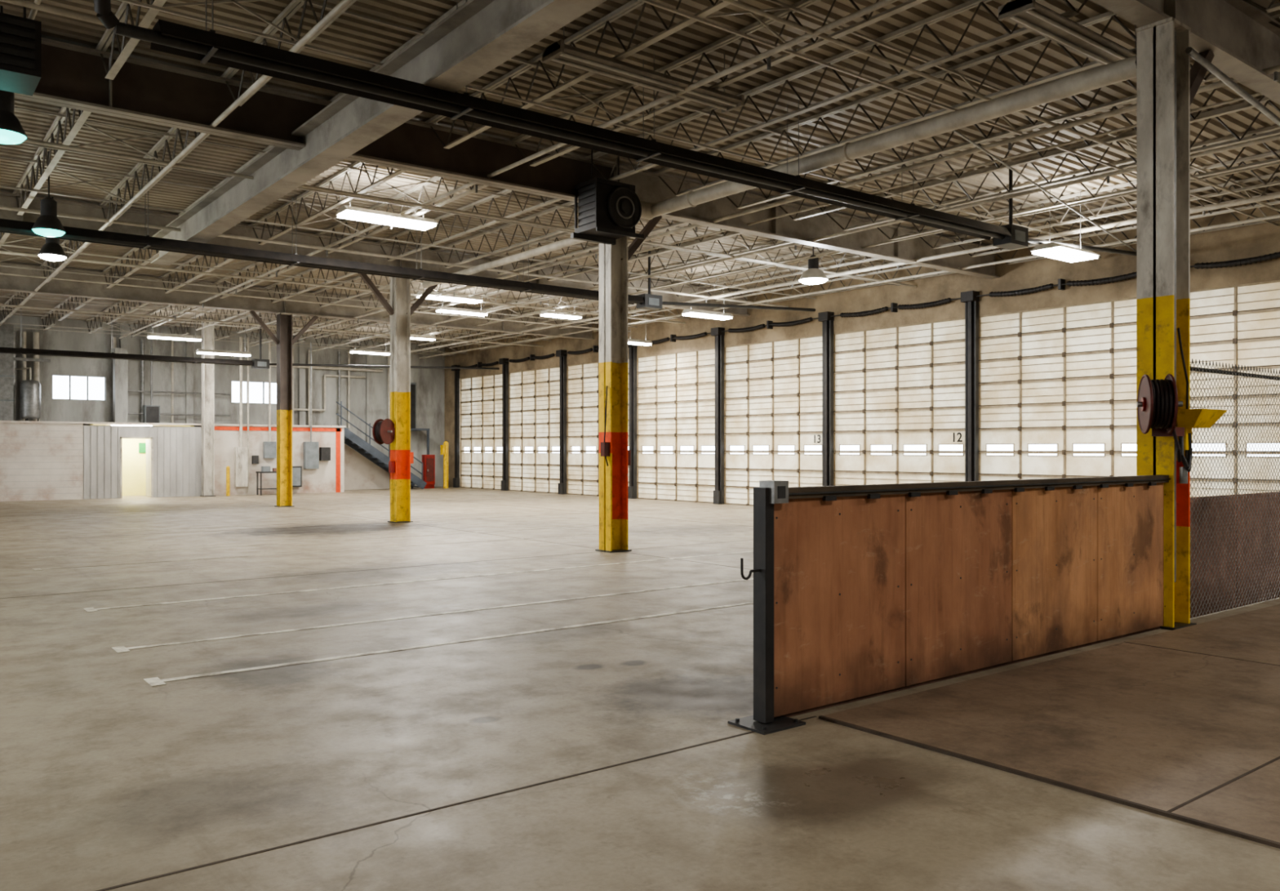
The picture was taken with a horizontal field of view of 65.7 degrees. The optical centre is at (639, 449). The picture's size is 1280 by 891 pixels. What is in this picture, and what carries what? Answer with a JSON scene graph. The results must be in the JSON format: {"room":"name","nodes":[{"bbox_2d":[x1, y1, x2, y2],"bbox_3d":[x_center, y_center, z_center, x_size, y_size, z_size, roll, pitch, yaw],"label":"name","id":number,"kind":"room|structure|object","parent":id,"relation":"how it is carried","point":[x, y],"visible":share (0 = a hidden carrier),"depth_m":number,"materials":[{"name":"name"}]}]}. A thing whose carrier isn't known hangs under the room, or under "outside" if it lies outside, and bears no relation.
{"room":"distribution center","nodes":[
{"label":"distribution center","id":0,"kind":"room"},
{"bbox_2d":[112,424,151,426],"bbox_3d":[-17.414,-0.805,33.983,1.200,0.070,0.400,0,0,-38],"label":"ceiling light","id":1,"kind":"object","parent":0,"point":[113,424],"depth_m":33.92,"materials":[{"name":"white plastic"}]},
{"bbox_2d":[0,314,444,487],"bbox_3d":[-20.419,-1.475,34.256,30.000,6.150,0.370,0,0,-38],"label":"wall","id":2,"kind":"structure","parent":0,"point":[369,394],"depth_m":37.80,"materials":[{"name":"paint"}]},
{"bbox_2d":[52,374,105,400],"bbox_3d":[-19.711,-2.175,34.853,1.690,0.890,0.080,0,0,-38],"label":"window","id":3,"kind":"structure","parent":2,"relation":"in","point":[52,375],"depth_m":34.81,"materials":[{"name":"white metal"}]},
{"bbox_2d":[13,330,390,427],"bbox_3d":[-19.196,-2.450,34.737,22.520,3.100,0.483,0,0,-38],"label":"pipes","id":4,"kind":"object","parent":2,"relation":"attached to","point":[120,390],"visible":0.62,"depth_m":35.21,"materials":[{"name":"metal"}]},
{"bbox_2d":[231,380,276,404],"bbox_3d":[-14.944,-2.225,38.578,1.890,0.890,0.080,0,0,-38],"label":"window","id":5,"kind":"structure","parent":2,"relation":"in","point":[232,380],"depth_m":38.72,"materials":[{"name":"white metal"}]},
{"bbox_2d":[388,382,429,487],"bbox_3d":[-9.905,-0.640,41.752,1.800,4.480,0.999,0,0,-38],"label":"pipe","id":6,"kind":"structure","parent":2,"relation":"in","point":[413,385],"depth_m":42.46,"materials":[{"name":"grey metal"}]},
{"bbox_2d":[344,443,411,489],"bbox_3d":[-10.968,0.450,40.352,3.600,2.300,0.100,0,0,-38],"label":"wall","id":7,"kind":"structure","parent":0,"point":[360,473],"depth_m":40.08,"materials":[{"name":"white paint"}]},
{"bbox_2d":[0,486,1279,890],"bbox_3d":[-6.372,1.698,16.277,30.600,0.205,46.100,0,0,-38],"label":"floor","id":8,"kind":"structure","parent":0,"point":[109,776],"depth_m":5.63,"materials":[{"name":"concrete"}]},
{"bbox_2d":[83,423,194,495],"bbox_3d":[-17.305,0.380,34.169,3.200,2.440,1.840,0,0,-38],"label":"wall","id":9,"kind":"structure","parent":8,"relation":"on","point":[134,462],"depth_m":34.83,"materials":[{"name":"beige paint"}]},
{"bbox_2d":[0,420,346,501],"bbox_3d":[-21.626,0.345,31.213,24.350,2.510,2.920,0,0,-38],"label":"annex partition wall","id":10,"kind":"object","parent":8,"relation":"on","point":[40,460],"visible":0.93,"depth_m":32.82,"materials":[{"name":"white paint"}]},
{"bbox_2d":[0,324,14,420],"bbox_3d":[-20.888,-2.510,32.664,0.460,3.180,0.460,0,0,-38],"label":"air duct","id":11,"kind":"object","parent":10,"relation":"on","point":[6,331],"visible":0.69,"depth_m":32.52,"materials":[{"name":"grey metal"}]},
{"bbox_2d":[15,367,40,421],"bbox_3d":[-20.463,-1.833,33.220,0.949,1.826,0.595,0,0,45],"label":"water tank","id":12,"kind":"object","parent":10,"relation":"on","point":[29,389],"visible":0.88,"depth_m":32.87,"materials":[{"name":"grey metal"}]},
{"bbox_2d":[120,436,153,497],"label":"door frame","id":13,"kind":"structure","parent":10,"relation":"attached to","point":[149,442],"depth_m":33.45,"materials":[{"name":"white paint"}]},
{"bbox_2d":[138,442,146,452],"bbox_3d":[-17.520,-0.075,35.013,0.300,0.350,0.035,0,0,-38],"label":"wall sign","id":14,"kind":"object","parent":10,"relation":"attached to","point":[142,446],"visible":0.64,"depth_m":34.98,"materials":[{"name":"green plastic"}]},
{"bbox_2d":[142,338,159,422],"bbox_3d":[-17.607,-2.460,35.774,0.500,3.080,0.300,0,0,-38],"label":"junction box","id":15,"kind":"object","parent":10,"relation":"on","point":[151,412],"visible":0.86,"depth_m":35.69,"materials":[{"name":"grey paint"}]},
{"bbox_2d":[214,426,342,492],"bbox_3d":[-13.206,0.390,35.989,4.900,2.420,0.020,0,0,-38],"label":"trim","id":16,"kind":"structure","parent":10,"relation":"attached to","point":[338,430],"depth_m":37.30,"materials":[{"name":"orange paint"}]},
{"bbox_2d":[200,319,215,496],"bbox_3d":[-14.950,-1.450,34.322,0.420,6.100,0.400,0,0,-38],"label":"steel column","id":17,"kind":"structure","parent":8,"relation":"on","point":[207,333],"depth_m":34.30,"materials":[{"name":"white metal"}]},
{"bbox_2d":[226,466,230,495],"bbox_3d":[-14.323,1.080,34.494,0.120,1.040,0.117,0,0,-38],"label":"bollard","id":18,"kind":"object","parent":8,"relation":"on","point":[228,468],"visible":1,"depth_m":34.45,"materials":[{"name":"metal"}]},
{"bbox_2d":[255,466,276,495],"bbox_3d":[-13.165,1.090,35.367,0.900,1.020,0.450,0,0,-38],"label":"bench","id":19,"kind":"object","parent":8,"relation":"on","point":[264,468],"visible":0.61,"depth_m":35.16,"materials":[{"name":"grey metal"}]},
{"bbox_2d":[248,310,318,506],"bbox_3d":[-10.055,-1.142,28.057,1.915,5.483,0.400,0,0,-38],"label":"steel column","id":20,"kind":"structure","parent":8,"relation":"on","point":[284,341],"depth_m":28.04,"materials":[{"name":"yellow metal"}]},
{"bbox_2d":[335,400,426,488],"bbox_3d":[-10.519,-0.137,39.751,3.795,3.486,1.050,0,0,-38],"label":"staircase","id":21,"kind":"structure","parent":8,"relation":"on","point":[353,441],"depth_m":39.34,"materials":[{"name":"grey metal"}]},
{"bbox_2d":[357,272,438,522],"bbox_3d":[-5.315,-1.141,21.989,1.915,5.483,0.400,0,0,-38],"label":"steel column","id":22,"kind":"structure","parent":8,"relation":"on","point":[400,310],"depth_m":21.98,"materials":[{"name":"yellow metal"}]},
{"bbox_2d":[372,418,395,444],"bbox_3d":[-5.564,-0.400,21.649,0.360,0.564,0.574,0,0,22],"label":"hose reel","id":23,"kind":"object","parent":22,"relation":"attached to","point":[383,430],"visible":1,"depth_m":21.54,"materials":[{"name":"metal"}]},
{"bbox_2d":[422,454,435,488],"bbox_3d":[-8.813,0.900,41.369,0.450,1.400,0.350,0,0,-38],"label":"cabinet","id":24,"kind":"object","parent":8,"relation":"on","point":[428,460],"visible":0.89,"depth_m":41.26,"materials":[{"name":"red metal"}]},
{"bbox_2d":[440,440,448,488],"bbox_3d":[-8.137,0.620,41.358,0.300,1.960,0.200,0,0,-38],"label":"bollard","id":25,"kind":"object","parent":8,"relation":"on","point":[444,448],"visible":1,"depth_m":41.30,"materials":[{"name":"metal"}]},
{"bbox_2d":[451,364,460,487],"bbox_3d":[-7.861,-1.000,42.335,0.258,5.200,0.320,0,0,-38],"label":"post","id":26,"kind":"object","parent":8,"relation":"on","point":[456,479],"visible":0.8,"depth_m":42.29,"materials":[{"name":"black metal"}]},
{"bbox_2d":[498,358,508,490],"bbox_3d":[-5.368,-1.000,39.143,0.258,5.200,0.320,0,0,-38],"label":"post","id":27,"kind":"object","parent":8,"relation":"on","point":[504,482],"visible":1,"depth_m":39.09,"materials":[{"name":"black metal"}]},
{"bbox_2d":[555,349,566,493],"bbox_3d":[-2.844,-1.000,35.912,0.258,5.200,0.320,0,0,-38],"label":"post","id":28,"kind":"object","parent":8,"relation":"on","point":[562,357],"visible":1,"depth_m":35.87,"materials":[{"name":"black metal"}]},
{"bbox_2d":[595,215,662,552],"bbox_3d":[-0.153,-1.141,15.933,1.238,5.483,0.400,0,0,-38],"label":"steel column","id":29,"kind":"structure","parent":8,"relation":"on","point":[615,457],"depth_m":15.71,"materials":[{"name":"yellow metal"}]},
{"bbox_2d":[627,344,637,498],"bbox_3d":[-0.289,-1.000,32.642,0.258,5.200,0.320,0,0,-38],"label":"post","id":30,"kind":"object","parent":8,"relation":"on","point":[632,487],"visible":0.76,"depth_m":32.59,"materials":[{"name":"black metal"}]},
{"bbox_2d":[1,491,1279,890],"bbox_3d":[-5.418,1.592,15.056,30.000,0.016,42.400,0,0,-38],"label":"joint","id":31,"kind":"object","parent":8,"relation":"on","point":[1167,813],"visible":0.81,"depth_m":4.70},
{"bbox_2d":[711,327,724,503],"bbox_3d":[2.297,-1.000,29.332,0.258,5.200,0.320,0,0,-38],"label":"post","id":32,"kind":"object","parent":8,"relation":"on","point":[718,493],"visible":1,"depth_m":29.29,"materials":[{"name":"black metal"}]},
{"bbox_2d":[817,311,834,485],"bbox_3d":[4.883,-1.000,26.023,0.258,5.200,0.320,0,0,-38],"label":"post","id":33,"kind":"object","parent":8,"relation":"on","point":[827,321],"visible":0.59,"depth_m":25.98,"materials":[{"name":"black metal"}]},
{"bbox_2d":[727,475,1170,734],"bbox_3d":[2.647,0.890,7.283,5.235,1.420,0.300,0,0,-38],"label":"divider","id":34,"kind":"object","parent":8,"relation":"on","point":[860,592],"visible":1,"depth_m":6.78,"materials":[{"name":"brown wood"}]},
{"bbox_2d":[960,290,979,480],"bbox_3d":[7.530,-1.000,22.634,0.258,5.200,0.320,0,0,-38],"label":"post","id":35,"kind":"object","parent":8,"relation":"on","point":[969,298],"visible":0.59,"depth_m":22.58,"materials":[{"name":"black metal"}]},
{"bbox_2d":[822,604,1279,842],"bbox_3d":[10.269,1.594,6.754,15.500,0.012,10.000,0,0,-38],"label":"slab","id":36,"kind":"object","parent":8,"relation":"on","point":[1162,728],"visible":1,"depth_m":5.86,"materials":[{"name":"concrete"}]},
{"bbox_2d":[1135,17,1214,630],"bbox_3d":[5.077,-1.141,9.296,1.168,5.483,0.400,0,0,-38],"label":"steel column","id":37,"kind":"structure","parent":8,"relation":"on","point":[1154,41],"depth_m":9.00,"materials":[{"name":"metal"}]},
{"bbox_2d":[952,46,1279,251],"bbox_3d":[7.447,-3.592,14.184,10.771,0.445,4.432,0,0,-42],"label":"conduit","id":38,"kind":"object","parent":37,"relation":"attached to","point":[1190,51],"visible":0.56,"depth_m":10.22,"materials":[{"name":"grey metal"}]},
{"bbox_2d":[1136,373,1184,462],"bbox_3d":[4.540,-0.277,8.680,0.373,0.770,0.594,0,0,32],"label":"hose reel","id":39,"kind":"object","parent":37,"relation":"attached to","point":[1157,403],"visible":1,"depth_m":8.55,"materials":[{"name":"rubber"}]},
{"bbox_2d":[1173,29,1188,582],"bbox_3d":[4.865,-1.300,8.941,0.098,5.000,0.208,0,0,0],"label":"conduit","id":40,"kind":"object","parent":37,"relation":"attached to","point":[1175,33],"visible":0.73,"depth_m":9.02,"materials":[{"name":"black metal"}]},
{"bbox_2d":[1177,408,1227,449],"bbox_3d":[5.041,-0.180,8.913,0.520,0.360,0.240,0,0,-38],"label":"tray","id":41,"kind":"object","parent":37,"relation":"attached to","point":[1188,419],"visible":0.78,"depth_m":8.82,"materials":[{"name":"paint"}]},
{"bbox_2d":[1178,432,1192,483],"bbox_3d":[4.850,0.072,8.830,0.090,0.456,0.277,0,0,36],"label":"fitting","id":42,"kind":"object","parent":41,"relation":"attached to","point":[1183,470],"visible":0.94,"depth_m":8.80,"materials":[{"name":"grey metal"}]},
{"bbox_2d":[1190,358,1279,617],"bbox_3d":[7.524,0.374,11.155,6.410,2.451,0.085,0,0,-38],"label":"fence","id":43,"kind":"object","parent":8,"relation":"on","point":[1235,539],"visible":0.84,"depth_m":9.87,"materials":[{"name":"grey metal"}]},
{"bbox_2d":[0,0,1279,355],"bbox_3d":[-6.614,-4.293,17.358,28.436,0.498,43.500,0,0,-38],"label":"ceiling","id":44,"kind":"structure","parent":0,"point":[122,14],"depth_m":14.82,"materials":[{"name":"grey metal"}]},
{"bbox_2d":[0,5,27,144],"bbox_3d":[-6.521,-3.837,10.133,0.460,1.385,0.460,0,0,-38],"label":"lamp","id":45,"kind":"object","parent":44,"relation":"hanging from","point":[11,131],"visible":0.76,"depth_m":10.07,"materials":[{"name":"grey metal"}]},
{"bbox_2d":[0,0,41,96],"bbox_3d":[-5.838,-3.940,8.935,0.700,1.180,0.630,0,0,-38],"label":"heater","id":46,"kind":"object","parent":44,"relation":"hanging from","point":[20,37],"visible":1,"depth_m":8.84,"materials":[{"name":"black metal"}]},
{"bbox_2d":[31,151,66,236],"bbox_3d":[-8.979,-3.888,15.066,0.460,1.285,0.460,0,0,-38],"label":"lamp","id":47,"kind":"object","parent":44,"relation":"hanging from","point":[47,224],"visible":0.98,"depth_m":14.97,"materials":[{"name":"grey metal"}]},
{"bbox_2d":[37,196,66,261],"bbox_3d":[-10.533,-3.962,17.786,0.460,1.135,0.460,0,0,-38],"label":"lamp","id":48,"kind":"object","parent":44,"relation":"hanging from","point":[51,251],"visible":0.74,"depth_m":17.67,"materials":[{"name":"grey metal"}]},
{"bbox_2d":[146,309,201,341],"bbox_3d":[-15.244,-4.077,32.506,1.600,0.925,0.350,0,0,-38],"label":"ceiling light fixture","id":49,"kind":"object","parent":44,"relation":"hanging from","point":[153,335],"depth_m":32.35,"materials":[{"name":"white plastic"}]},
{"bbox_2d":[195,313,251,356],"bbox_3d":[-13.225,-3.777,31.545,1.600,1.525,0.300,0,0,-38],"label":"ceiling light fixture","id":50,"kind":"object","parent":44,"relation":"hanging from","point":[245,353],"depth_m":31.48,"materials":[{"name":"white plastic"}]},
{"bbox_2d":[0,298,499,369],"bbox_3d":[-14.987,-3.640,31.691,24.001,1.800,0.420,0,0,-38],"label":"heater","id":51,"kind":"object","parent":44,"relation":"hanging from","point":[260,363],"visible":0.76,"depth_m":31.69,"materials":[{"name":"black metal"}]},
{"bbox_2d":[0,262,594,339],"bbox_3d":[-13.483,-4.170,25.379,30.000,0.640,0.240,0,0,-38],"label":"steel girder","id":52,"kind":"object","parent":44,"relation":"attached to","point":[7,282],"visible":0.73,"depth_m":27.28,"materials":[{"name":"black metal"}]},
{"bbox_2d":[0,191,750,316],"bbox_3d":[-8.743,-4.170,19.311,30.000,0.640,0.240,0,0,-38],"label":"girder","id":53,"kind":"object","parent":44,"relation":"attached to","point":[7,199],"visible":0.42,"depth_m":21.06,"materials":[{"name":"metal"}]},
{"bbox_2d":[150,0,606,265],"bbox_3d":[-0.981,-3.770,8.434,0.320,0.500,26.500,0,0,-38],"label":"cross beam","id":54,"kind":"structure","parent":44,"relation":"attached to","point":[478,37],"depth_m":10.65,"materials":[{"name":"metal"}]},
{"bbox_2d":[335,172,437,230],"bbox_3d":[-4.229,-4.178,16.620,1.600,0.725,0.500,0,0,-38],"label":"ceiling light fixture","id":55,"kind":"object","parent":44,"relation":"hanging from","point":[348,212],"depth_m":16.48,"materials":[{"name":"white plastic"}]},
{"bbox_2d":[0,178,815,311],"bbox_3d":[-4.829,-3.880,18.689,24.002,1.320,0.420,0,0,-38],"label":"pipe","id":56,"kind":"object","parent":44,"relation":"hanging from","point":[649,301],"visible":0.78,"depth_m":17.96,"materials":[{"name":"black metal"}]},
{"bbox_2d":[410,334,435,340],"bbox_3d":[-7.617,-4.178,34.276,1.100,0.725,0.350,0,0,-38],"label":"ceiling light fixture","id":57,"kind":"object","parent":44,"relation":"hanging from","point":[412,338],"depth_m":34.24,"materials":[{"name":"white plastic"}]},
{"bbox_2d":[417,287,483,303],"bbox_3d":[-4.906,-4.202,25.608,1.700,0.675,0.450,0,0,-38],"label":"ceiling light fixture","id":58,"kind":"object","parent":44,"relation":"hanging from","point":[448,297],"depth_m":25.57,"materials":[{"name":"white plastic"}]},
{"bbox_2d":[435,289,488,315],"bbox_3d":[-4.990,-4.178,27.827,1.500,0.725,0.300,0,0,-38],"label":"ceiling light fixture","id":59,"kind":"object","parent":44,"relation":"hanging from","point":[439,308],"depth_m":27.70,"materials":[{"name":"white plastic"}]},
{"bbox_2d":[13,37,999,279],"bbox_3d":[-3.848,-4.170,13.047,30.000,0.640,0.240,0,0,-38],"label":"girder","id":60,"kind":"object","parent":44,"relation":"attached to","point":[73,76],"visible":0.6,"depth_m":13.67,"materials":[{"name":"metal"}]},
{"bbox_2d":[539,297,582,319],"bbox_3d":[-2.237,-4.152,28.201,1.200,0.775,0.400,0,0,-38],"label":"ceiling light fixture","id":61,"kind":"object","parent":44,"relation":"hanging from","point":[545,313],"depth_m":28.05,"materials":[{"name":"white plastic"}]},
{"bbox_2d":[570,149,653,244],"bbox_3d":[-0.359,-3.870,15.240,1.300,1.320,0.620,0,0,-38],"label":"heater","id":62,"kind":"object","parent":44,"relation":"hanging from","point":[608,211],"visible":0.97,"depth_m":14.97,"materials":[{"name":"black metal"}]},
{"bbox_2d":[114,0,1136,255],"bbox_3d":[2.883,-3.915,13.610,18.102,1.250,0.420,0,0,-38],"label":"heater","id":63,"kind":"object","parent":44,"relation":"hanging from","point":[166,37],"visible":0.91,"depth_m":10.39,"materials":[{"name":"black metal"}]},
{"bbox_2d":[93,0,119,29],"bbox_3d":[-4.165,-3.935,7.699,0.174,1.090,0.773,0,0,-23],"label":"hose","id":64,"kind":"object","parent":63,"relation":"attached to","point":[102,7],"visible":1,"depth_m":7.91,"materials":[{"name":"black metal"}]},
{"bbox_2d":[0,0,1279,358],"bbox_3d":[-5.297,-3.889,18.069,25.900,0.218,43.000,0,0,-38],"label":"ceiling joists","id":65,"kind":"object","parent":44,"relation":"attached to","point":[36,6],"visible":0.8,"depth_m":16.58,"materials":[{"name":"paint"}]},
{"bbox_2d":[349,328,390,355],"bbox_3d":[-10.009,-4.053,36.850,1.500,0.975,0.350,0,0,-38],"label":"ceiling light fixture","id":66,"kind":"object","parent":65,"relation":"hanging from","point":[352,350],"depth_m":36.74,"materials":[{"name":"white plastic"}]},
{"bbox_2d":[542,26,744,113],"bbox_3d":[0.100,-4.230,10.674,2.500,0.620,0.340,0,0,-38],"label":"ceiling light fixture","id":67,"kind":"object","parent":65,"relation":"hanging from","point":[557,51],"depth_m":10.50,"materials":[{"name":"grey metal"}]},
{"bbox_2d":[681,270,733,319],"bbox_3d":[1.691,-3.927,24.798,1.400,1.225,0.400,0,0,-38],"label":"ceiling light fixture","id":68,"kind":"object","parent":65,"relation":"hanging from","point":[691,313],"depth_m":24.66,"materials":[{"name":"white plastic"}]},
{"bbox_2d":[1030,189,1100,262],"bbox_3d":[7.286,-3.927,16.987,1.300,1.225,0.550,0,0,-38],"label":"ceiling light fixture","id":69,"kind":"object","parent":65,"relation":"hanging from","point":[1051,250],"depth_m":16.78,"materials":[{"name":"white plastic"}]},
{"bbox_2d":[998,0,1136,78],"bbox_3d":[4.320,-4.230,9.657,2.400,0.620,0.340,0,0,-38],"label":"ceiling light fixture","id":70,"kind":"object","parent":65,"relation":"hanging from","point":[1030,15],"depth_m":9.37,"materials":[{"name":"grey metal"}]},
{"bbox_2d":[627,338,652,345],"bbox_3d":[-0.057,-3.877,30.285,0.900,1.325,0.300,0,0,-38],"label":"ceiling light fixture","id":71,"kind":"object","parent":44,"relation":"hanging from","point":[630,341],"depth_m":30.19,"materials":[{"name":"white plastic"}]},
{"bbox_2d":[422,55,1136,287],"bbox_3d":[0.110,-3.734,15.595,0.364,0.308,15.957,0,0,-38],"label":"girder","id":72,"kind":"object","parent":44,"relation":"attached to","point":[1124,69],"visible":0.9,"depth_m":11.65,"materials":[{"name":"metal"}]},
{"bbox_2d":[798,246,828,284],"bbox_3d":[3.595,-3.987,20.575,0.621,1.085,0.621,0,0,-38],"label":"lamp","id":73,"kind":"object","parent":44,"relation":"hanging from","point":[813,275],"visible":0.94,"depth_m":20.43,"materials":[{"name":"grey metal"}]},
{"bbox_2d":[1090,0,1279,103],"bbox_3d":[1.354,-4.170,6.388,30.000,0.640,0.240,0,0,-38],"label":"girder","id":74,"kind":"object","parent":44,"relation":"attached to","point":[1241,37],"visible":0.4,"depth_m":9.88,"materials":[{"name":"metal"}]},
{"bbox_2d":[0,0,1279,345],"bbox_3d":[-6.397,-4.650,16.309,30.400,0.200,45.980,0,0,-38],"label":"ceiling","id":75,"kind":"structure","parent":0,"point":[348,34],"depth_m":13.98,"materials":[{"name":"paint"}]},
{"bbox_2d":[444,197,1279,497],"bbox_3d":[5.469,-1.525,25.688,0.250,6.250,45.750,0,0,-38],"label":"wall","id":76,"kind":"structure","parent":0,"point":[1260,239],"depth_m":23.82,"materials":[{"name":"concrete"}]},
{"bbox_2d":[461,360,498,367],"bbox_3d":[-6.591,-3.485,40.757,0.198,0.230,3.710,0,0,-38],"label":"spring","id":77,"kind":"object","parent":76,"relation":"attached to","point":[479,364],"visible":0.78,"depth_m":40.41,"materials":[{"name":"grey metal"}]},
{"bbox_2d":[460,373,502,489],"bbox_3d":[-6.492,-0.740,40.835,0.070,4.680,3.830,0,0,-38],"label":"door","id":78,"kind":"structure","parent":76,"relation":"in","point":[481,396],"depth_m":40.83,"materials":[{"name":"metal"}]},
{"bbox_2d":[505,353,555,362],"bbox_3d":[-4.082,-3.485,37.546,0.198,0.230,3.760,0,0,-38],"label":"spring","id":79,"kind":"object","parent":76,"relation":"attached to","point":[532,357],"visible":1,"depth_m":37.51,"materials":[{"name":"grey metal"}]},
{"bbox_2d":[508,366,559,493],"bbox_3d":[-3.983,-0.740,37.624,0.070,4.680,3.880,0,0,-38],"label":"door","id":80,"kind":"structure","parent":76,"relation":"in","point":[533,394],"depth_m":37.75,"materials":[{"name":"metal"}]},
{"bbox_2d":[563,345,599,354],"bbox_3d":[-1.542,-3.485,34.296,0.198,0.230,3.810,0,0,-38],"label":"spring","id":81,"kind":"object","parent":76,"relation":"attached to","point":[595,348],"visible":0.53,"depth_m":34.64,"materials":[{"name":"grey metal"}]},
{"bbox_2d":[566,358,628,496],"bbox_3d":[-1.443,-0.740,34.373,0.070,4.680,3.930,0,0,-38],"label":"door","id":82,"kind":"structure","parent":76,"relation":"in","point":[583,379],"depth_m":35.14,"materials":[{"name":"metal"}]},
{"bbox_2d":[636,347,715,502],"bbox_3d":[1.127,-0.740,31.083,0.070,4.680,3.980,0,0,-38],"label":"door","id":83,"kind":"structure","parent":76,"relation":"in","point":[676,403],"depth_m":31.06,"materials":[{"name":"metal"}]},
{"bbox_2d":[651,332,711,344],"bbox_3d":[1.028,-3.485,31.006,0.198,0.230,3.860,0,0,-38],"label":"spring","id":84,"kind":"object","parent":76,"relation":"attached to","point":[673,338],"visible":0.74,"depth_m":30.71,"materials":[{"name":"grey metal"}]},
{"bbox_2d":[720,316,817,332],"bbox_3d":[3.614,-3.485,27.696,0.198,0.230,3.860,0,0,-38],"label":"spring","id":85,"kind":"object","parent":76,"relation":"attached to","point":[770,324],"visible":1,"depth_m":27.63,"materials":[{"name":"grey metal"}]},
{"bbox_2d":[724,334,822,505],"bbox_3d":[3.713,-0.740,27.774,0.070,4.680,3.980,0,0,-38],"label":"door","id":86,"kind":"structure","parent":76,"relation":"in","point":[773,388],"depth_m":27.87,"materials":[{"name":"metal"}]},
{"bbox_2d":[813,434,820,443],"bbox_3d":[4.729,-0.292,26.436,0.002,0.222,0.229,0,0,-38],"label":"number","id":87,"kind":"object","parent":86,"relation":"attached to","point":[818,434],"depth_m":26.43,"materials":[{"name":"grey paint"}]},
{"bbox_2d":[830,297,960,317],"bbox_3d":[6.230,-3.485,24.347,0.198,0.230,3.960,0,0,-38],"label":"spring","id":88,"kind":"object","parent":76,"relation":"attached to","point":[894,307],"visible":1,"depth_m":24.28,"materials":[{"name":"grey metal"}]},
{"bbox_2d":[833,317,964,485],"bbox_3d":[6.330,-0.740,24.425,0.070,4.680,4.080,0,0,-38],"label":"door","id":89,"kind":"structure","parent":76,"relation":"in","point":[896,386],"depth_m":24.40,"materials":[{"name":"metal"}]},
{"bbox_2d":[953,432,962,441],"bbox_3d":[7.380,-0.294,23.043,0.002,0.219,0.241,0,0,-38],"label":"number","id":90,"kind":"object","parent":89,"relation":"attached to","point":[960,433],"depth_m":23.02,"materials":[{"name":"grey paint"}]},
{"bbox_2d":[976,271,1136,297],"bbox_3d":[8.893,-3.485,20.939,0.198,0.230,4.010,0,0,-38],"label":"spring","id":91,"kind":"object","parent":76,"relation":"attached to","point":[1061,284],"visible":0.94,"depth_m":20.89,"materials":[{"name":"grey metal"}]},
{"bbox_2d":[978,297,1136,480],"bbox_3d":[8.992,-0.740,21.016,0.070,4.680,4.130,0,0,-38],"label":"door","id":92,"kind":"structure","parent":76,"relation":"in","point":[1064,376],"depth_m":21.12,"materials":[{"name":"metal"}]},
{"bbox_2d":[1190,280,1279,497],"bbox_3d":[11.670,-0.740,17.589,0.070,4.680,4.130,0,0,-38],"label":"door","id":93,"kind":"structure","parent":76,"relation":"in","point":[1235,324],"depth_m":18.39,"materials":[{"name":"metal"}]},
{"bbox_2d":[1190,251,1279,269],"bbox_3d":[11.571,-3.485,17.511,0.198,0.230,4.010,0,0,-38],"label":"spring","id":94,"kind":"object","parent":76,"relation":"attached to","point":[1270,256],"visible":0.98,"depth_m":18.18,"materials":[{"name":"grey metal"}]}
]}

